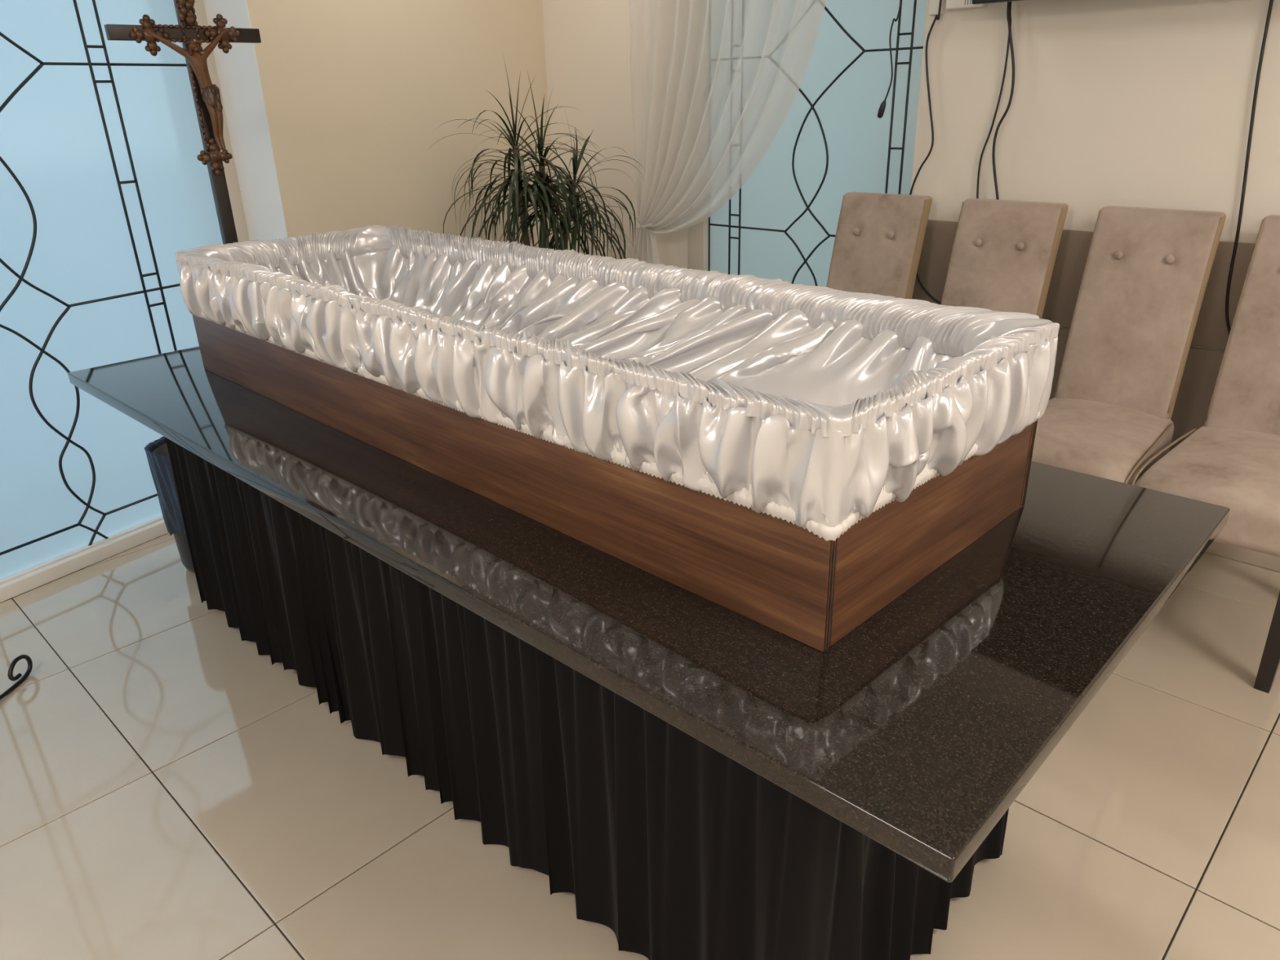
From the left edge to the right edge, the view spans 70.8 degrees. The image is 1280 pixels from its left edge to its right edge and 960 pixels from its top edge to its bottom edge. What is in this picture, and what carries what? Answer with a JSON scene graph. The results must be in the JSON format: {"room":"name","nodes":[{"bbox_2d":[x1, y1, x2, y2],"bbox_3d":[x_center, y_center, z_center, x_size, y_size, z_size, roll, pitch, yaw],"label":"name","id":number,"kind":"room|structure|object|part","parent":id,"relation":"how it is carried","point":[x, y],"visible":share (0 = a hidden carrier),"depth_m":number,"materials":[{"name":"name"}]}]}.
{"room":"funeral home","nodes":[
{"label":"funeral home","id":0,"kind":"room"},
{"bbox_2d":[246,0,555,250],"bbox_3d":[-0.919,-1.597,3.803,0.536,2.750,1.909,14,28,33],"label":"wall","id":1,"kind":"structure","parent":0,"point":[357,94],"depth_m":3.46,"materials":[{"name":"beige paint"}]},
{"bbox_2d":[203,0,288,240],"bbox_3d":[-1.336,-1.254,3.027,0.237,2.750,0.002,13,27,30],"label":"trim","id":2,"kind":"structure","parent":1,"relation":"attached to","point":[237,70],"depth_m":3.05,"materials":[{"name":"white paint"}]},
{"bbox_2d":[0,533,1279,959],"bbox_3d":[-0.195,1.069,1.117,6.898,0.080,6.200,19,31,40],"label":"floor","id":3,"kind":"structure","parent":0,"point":[170,790],"depth_m":1.87,"materials":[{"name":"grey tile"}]},
{"bbox_2d":[0,654,32,700],"bbox_3d":[-1.734,0.431,1.949,0.446,0.523,0.694,-8,24,-16],"label":"candle stand","id":4,"kind":"object","parent":3,"relation":"on","point":[10,673],"visible":1,"depth_m":2.35,"materials":[{"name":"black metal"}]},
{"bbox_2d":[144,435,194,572],"bbox_3d":[-1.383,0.065,2.890,0.279,0.424,0.278,19,31,40],"label":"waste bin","id":5,"kind":"object","parent":3,"relation":"on","point":[157,451],"visible":0.22,"depth_m":2.77,"materials":[{"name":"black plastic"}]},
{"bbox_2d":[104,0,261,244],"bbox_3d":[-1.197,-0.604,2.668,0.200,1.830,0.363,5,24,16],"label":"crucifix","id":6,"kind":"object","parent":3,"relation":"on","point":[206,95],"visible":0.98,"depth_m":2.45,"materials":[{"name":"black wood"}]},
{"bbox_3d":[-1.186,-1.161,2.392,0.031,0.008,0.032,19,31,40],"label":"thorn crown","id":7,"kind":"part","parent":6,"relation":"part of","materials":[{"name":"brown wood"}]},
{"bbox_3d":[-1.195,-0.620,2.668,0.026,1.800,0.036,19,31,40],"label":"post","id":8,"kind":"part","parent":6,"relation":"part of","materials":[{"name":"black wood"}]},
{"bbox_2d":[433,54,644,259],"bbox_3d":[-0.343,-0.883,3.642,0.673,1.533,0.905,19,31,40],"label":"dracaena","id":9,"kind":"object","parent":3,"relation":"on","point":[520,197],"visible":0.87,"depth_m":3.42,"materials":[{"name":"green plant"}]},
{"bbox_3d":[-0.436,-0.825,3.587,0.026,0.956,0.085,14,28,33],"label":"stem","id":10,"kind":"part","parent":9,"relation":"part of","materials":[{"name":"brown"}]},
{"bbox_3d":[-0.381,-0.813,3.638,0.056,0.891,0.025,5,24,16],"label":"stem","id":11,"kind":"part","parent":9,"relation":"part of","materials":[{"name":"brown"}]},
{"bbox_3d":[-0.308,-0.801,3.710,0.148,0.809,0.028,-11,25,-21],"label":"stem","id":12,"kind":"part","parent":9,"relation":"part of","materials":[{"name":"brown"}]},
{"bbox_2d":[67,346,1230,882],"bbox_3d":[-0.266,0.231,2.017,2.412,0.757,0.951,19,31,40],"label":"tabletop","id":13,"kind":"object","parent":3,"relation":"on","point":[917,730],"visible":0.55,"depth_m":1.15,"materials":[{"name":"black stone"}]},
{"bbox_2d":[164,436,1008,959],"bbox_3d":[-0.303,0.203,2.121,2.220,0.718,0.763,19,31,40],"label":"table skirt","id":14,"kind":"object","parent":13,"relation":"hanging from","point":[660,839],"visible":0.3,"depth_m":1.55,"materials":[{"name":"black fabric"}]},
{"bbox_2d":[174,225,1059,652],"bbox_3d":[-0.259,-0.265,1.824,1.986,0.307,0.651,20,31,41],"label":"coffin","id":15,"kind":"object","parent":13,"relation":"on","point":[794,460],"visible":1,"depth_m":1.38,"materials":[{"name":"white fabric"}]},
{"bbox_3d":[-0.259,-0.275,1.815,1.913,0.047,0.579,20,31,41],"label":"lace trim","id":16,"kind":"part","parent":15,"relation":"part of","materials":[{"name":"white fabric"}]},
{"bbox_2d":[826,191,932,298],"bbox_3d":[0.668,-0.431,3.148,0.407,1.035,0.659,19,31,40],"label":"dining chair","id":17,"kind":"object","parent":3,"relation":"on","point":[879,237],"visible":0.44,"depth_m":3.14,"materials":[{"name":"beige fabric"}]},
{"bbox_2d":[940,198,1068,319],"bbox_3d":[0.992,-0.317,2.859,0.407,1.035,0.659,19,31,40],"label":"dining chair","id":18,"kind":"object","parent":3,"relation":"on","point":[1004,252],"visible":0.44,"depth_m":2.85,"materials":[{"name":"beige fabric"}]},
{"bbox_2d":[1031,205,1226,484],"bbox_3d":[1.299,-0.208,2.586,0.407,1.035,0.659,19,31,40],"label":"dining chair","id":19,"kind":"object","parent":3,"relation":"on","point":[1147,271],"visible":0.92,"depth_m":2.59,"materials":[{"name":"beige fabric"}]},
{"bbox_3d":[1.254,-0.097,2.580,0.402,0.148,0.522,19,31,40],"label":"seat","id":20,"kind":"part","parent":19,"relation":"part of","materials":[{"name":"beige fabric"}]},
{"bbox_3d":[1.454,-0.465,2.659,0.322,0.630,0.193,19,31,40],"label":"backrest","id":21,"kind":"part","parent":19,"relation":"part of","materials":[{"name":"beige fabric"}]},
{"bbox_2d":[1131,214,1279,693],"bbox_3d":[1.598,-0.103,2.319,0.407,1.035,0.659,19,31,40],"label":"dining chair","id":22,"kind":"object","parent":3,"relation":"on","point":[1232,461],"visible":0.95,"depth_m":2.38,"materials":[{"name":"beige fabric"}]},
{"bbox_3d":[1.553,0.008,2.313,0.402,0.148,0.522,19,31,40],"label":"seat","id":23,"kind":"part","parent":22,"relation":"part of","materials":[{"name":"beige fabric"}]},
{"bbox_3d":[1.753,-0.359,2.393,0.322,0.630,0.193,19,31,40],"label":"backrest","id":24,"kind":"part","parent":22,"relation":"part of","materials":[{"name":"beige fabric"}]},
{"bbox_3d":[1.526,0.342,2.142,0.042,0.360,0.047,19,31,40],"label":"leg","id":25,"kind":"part","parent":22,"relation":"part of","materials":[{"name":"black"}]},
{"bbox_2d":[542,0,1279,351],"bbox_3d":[1.661,-1.140,2.559,6.400,2.750,0.250,19,31,40],"label":"wall","id":26,"kind":"structure","parent":0,"point":[1146,104],"depth_m":2.75,"materials":[{"name":"beige paint"}]},
{"bbox_2d":[877,0,902,118],"bbox_3d":[0.848,-1.653,2.884,0.119,0.920,0.022,19,31,40],"label":"cable","id":27,"kind":"object","parent":26,"relation":"hanging from","point":[882,108],"visible":1,"depth_m":3.02,"materials":[{"name":"black rubber"}]},
{"bbox_2d":[928,0,945,15],"bbox_3d":[0.956,-1.647,2.864,0.045,0.300,0.020,19,31,40],"label":"wall box","id":28,"kind":"object","parent":26,"relation":"attached to","point":[934,4],"visible":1,"depth_m":2.91,"materials":[{"name":"white paint"}]},
{"bbox_2d":[945,0,986,9],"bbox_3d":[1.028,-1.531,2.829,0.125,0.090,0.036,19,31,40],"label":"box","id":29,"kind":"object","parent":26,"relation":"attached to","point":[950,4],"visible":0.86,"depth_m":2.84,"materials":[{"name":"white plastic"}]},
{"bbox_2d":[909,0,942,304],"bbox_3d":[1.001,-1.339,2.934,0.199,1.544,0.008,19,31,40],"label":"cable","id":30,"kind":"object","parent":29,"relation":"attached to","point":[937,16],"visible":0.76,"depth_m":3.01,"materials":[{"name":"black rubber"}]},
{"bbox_2d":[976,1,1011,198],"bbox_3d":[1.135,-1.022,2.954,0.054,1.550,0.007,19,31,40],"label":"cable","id":31,"kind":"object","parent":26,"relation":"attached to","point":[1008,40],"visible":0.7,"depth_m":2.87,"materials":[{"name":"black rubber"}]},
{"bbox_2d":[972,0,1023,4],"bbox_3d":[1.506,-1.636,2.189,1.300,0.760,0.152,19,31,40],"label":"television","id":32,"kind":"object","parent":26,"relation":"attached to","point":[974,2],"visible":1,"depth_m":2.68,"materials":[{"name":"black plastic"}]},
{"bbox_2d":[991,1,1014,199],"bbox_3d":[1.166,-1.001,2.903,0.097,1.550,0.009,19,31,40],"label":"cable","id":33,"kind":"object","parent":32,"relation":"hanging from","point":[1008,2],"visible":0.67,"depth_m":2.82,"materials":[{"name":"black rubber"}]},
{"bbox_2d":[911,219,1255,451],"bbox_3d":[2.431,-0.017,2.063,4.058,0.863,0.012,19,31,40],"label":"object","id":34,"kind":"structure","parent":26,"relation":"attached to","point":[1202,367],"depth_m":2.78,"materials":[{"name":"paint"}]},
{"bbox_3d":[1.290,-0.672,2.964,0.918,0.306,0.012,19,31,40],"label":"panel","id":35,"kind":"part","parent":34,"relation":"part of","materials":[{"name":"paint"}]},
{"bbox_3d":[1.301,-0.272,3.135,0.918,0.551,0.012,19,31,40],"label":"panel","id":36,"kind":"part","parent":34,"relation":"part of","materials":[{"name":"paint"}]},
{"bbox_3d":[1.966,-0.039,2.543,0.918,0.551,0.012,19,31,40],"label":"panel","id":37,"kind":"part","parent":34,"relation":"part of","materials":[{"name":"paint"}]},
{"bbox_3d":[1.954,-0.438,2.372,0.918,0.306,0.012,19,31,40],"label":"panel","id":38,"kind":"part","parent":34,"relation":"part of","materials":[{"name":"paint"}]},
{"bbox_2d":[1205,541,1279,572],"bbox_3d":[2.444,0.421,2.251,4.057,0.078,0.010,19,31,40],"label":"baseboard","id":39,"kind":"structure","parent":26,"relation":"attached to","point":[1256,558],"depth_m":2.77,"materials":[{"name":"beige tile"}]},
{"bbox_2d":[1225,0,1273,335],"bbox_3d":[1.707,-0.625,2.534,0.168,1.420,0.008,19,31,40],"label":"cable","id":40,"kind":"object","parent":26,"relation":"hanging from","point":[1271,2],"visible":0.77,"depth_m":2.46,"materials":[{"name":"black rubber"}]},
{"bbox_3d":[0.627,-2.573,2.992,1.031,0.400,0.250,19,31,40],"label":"wall","id":41,"kind":"structure","parent":0,"visible":0},
{"bbox_2d":[688,0,927,286],"bbox_3d":[0.593,-1.279,3.464,1.032,2.350,0.060,19,31,40],"label":"window","id":42,"kind":"structure","parent":41,"relation":"in","point":[832,142],"depth_m":3.35,"materials":[{"name":"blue glass"}]},
{"bbox_3d":[0.249,-1.397,3.764,0.089,2.350,0.050,19,31,40],"label":"frame","id":43,"kind":"part","parent":42,"relation":"part of","materials":[{"name":"beige paint"}]},
{"bbox_3d":[-0.342,-1.567,0.065,6.700,0.100,6.200,19,31,40],"label":"ceiling","id":44,"kind":"structure","parent":0,"visible":0},
{"bbox_2d":[628,0,826,264],"bbox_3d":[0.426,-1.385,3.329,1.700,2.601,0.076,19,31,40],"label":"sheer curtain","id":45,"kind":"object","parent":44,"relation":"hanging from","point":[714,83],"visible":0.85,"depth_m":3.48,"materials":[{"name":"white fabric"}]},
{"bbox_3d":[-2.343,-1.901,1.618,0.851,0.400,2.809,19,31,40],"label":"wall","id":46,"kind":"structure","parent":0,"visible":0},
{"bbox_2d":[0,0,249,602],"bbox_3d":[-2.175,-0.607,2.080,0.070,2.350,2.805,13,27,30],"label":"window","id":47,"kind":"structure","parent":46,"relation":"in","point":[103,180],"depth_m":2.82,"materials":[{"name":"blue glass"}]},
{"bbox_3d":[-2.171,0.456,2.517,0.042,0.052,2.750,13,27,30],"label":"frame","id":48,"kind":"part","parent":47,"relation":"part of","materials":[{"name":"white paint"}]},
{"bbox_3d":[-2.128,0.457,2.520,0.026,0.046,2.800,13,27,30],"label":"sill","id":49,"kind":"part","parent":47,"relation":"part of","materials":[{"name":"white paint"}]},
{"bbox_3d":[-1.449,-1.083,3.144,0.052,2.350,0.058,13,27,30],"label":"frame","id":50,"kind":"part","parent":47,"relation":"part of","materials":[{"name":"beige paint"}]}
]}

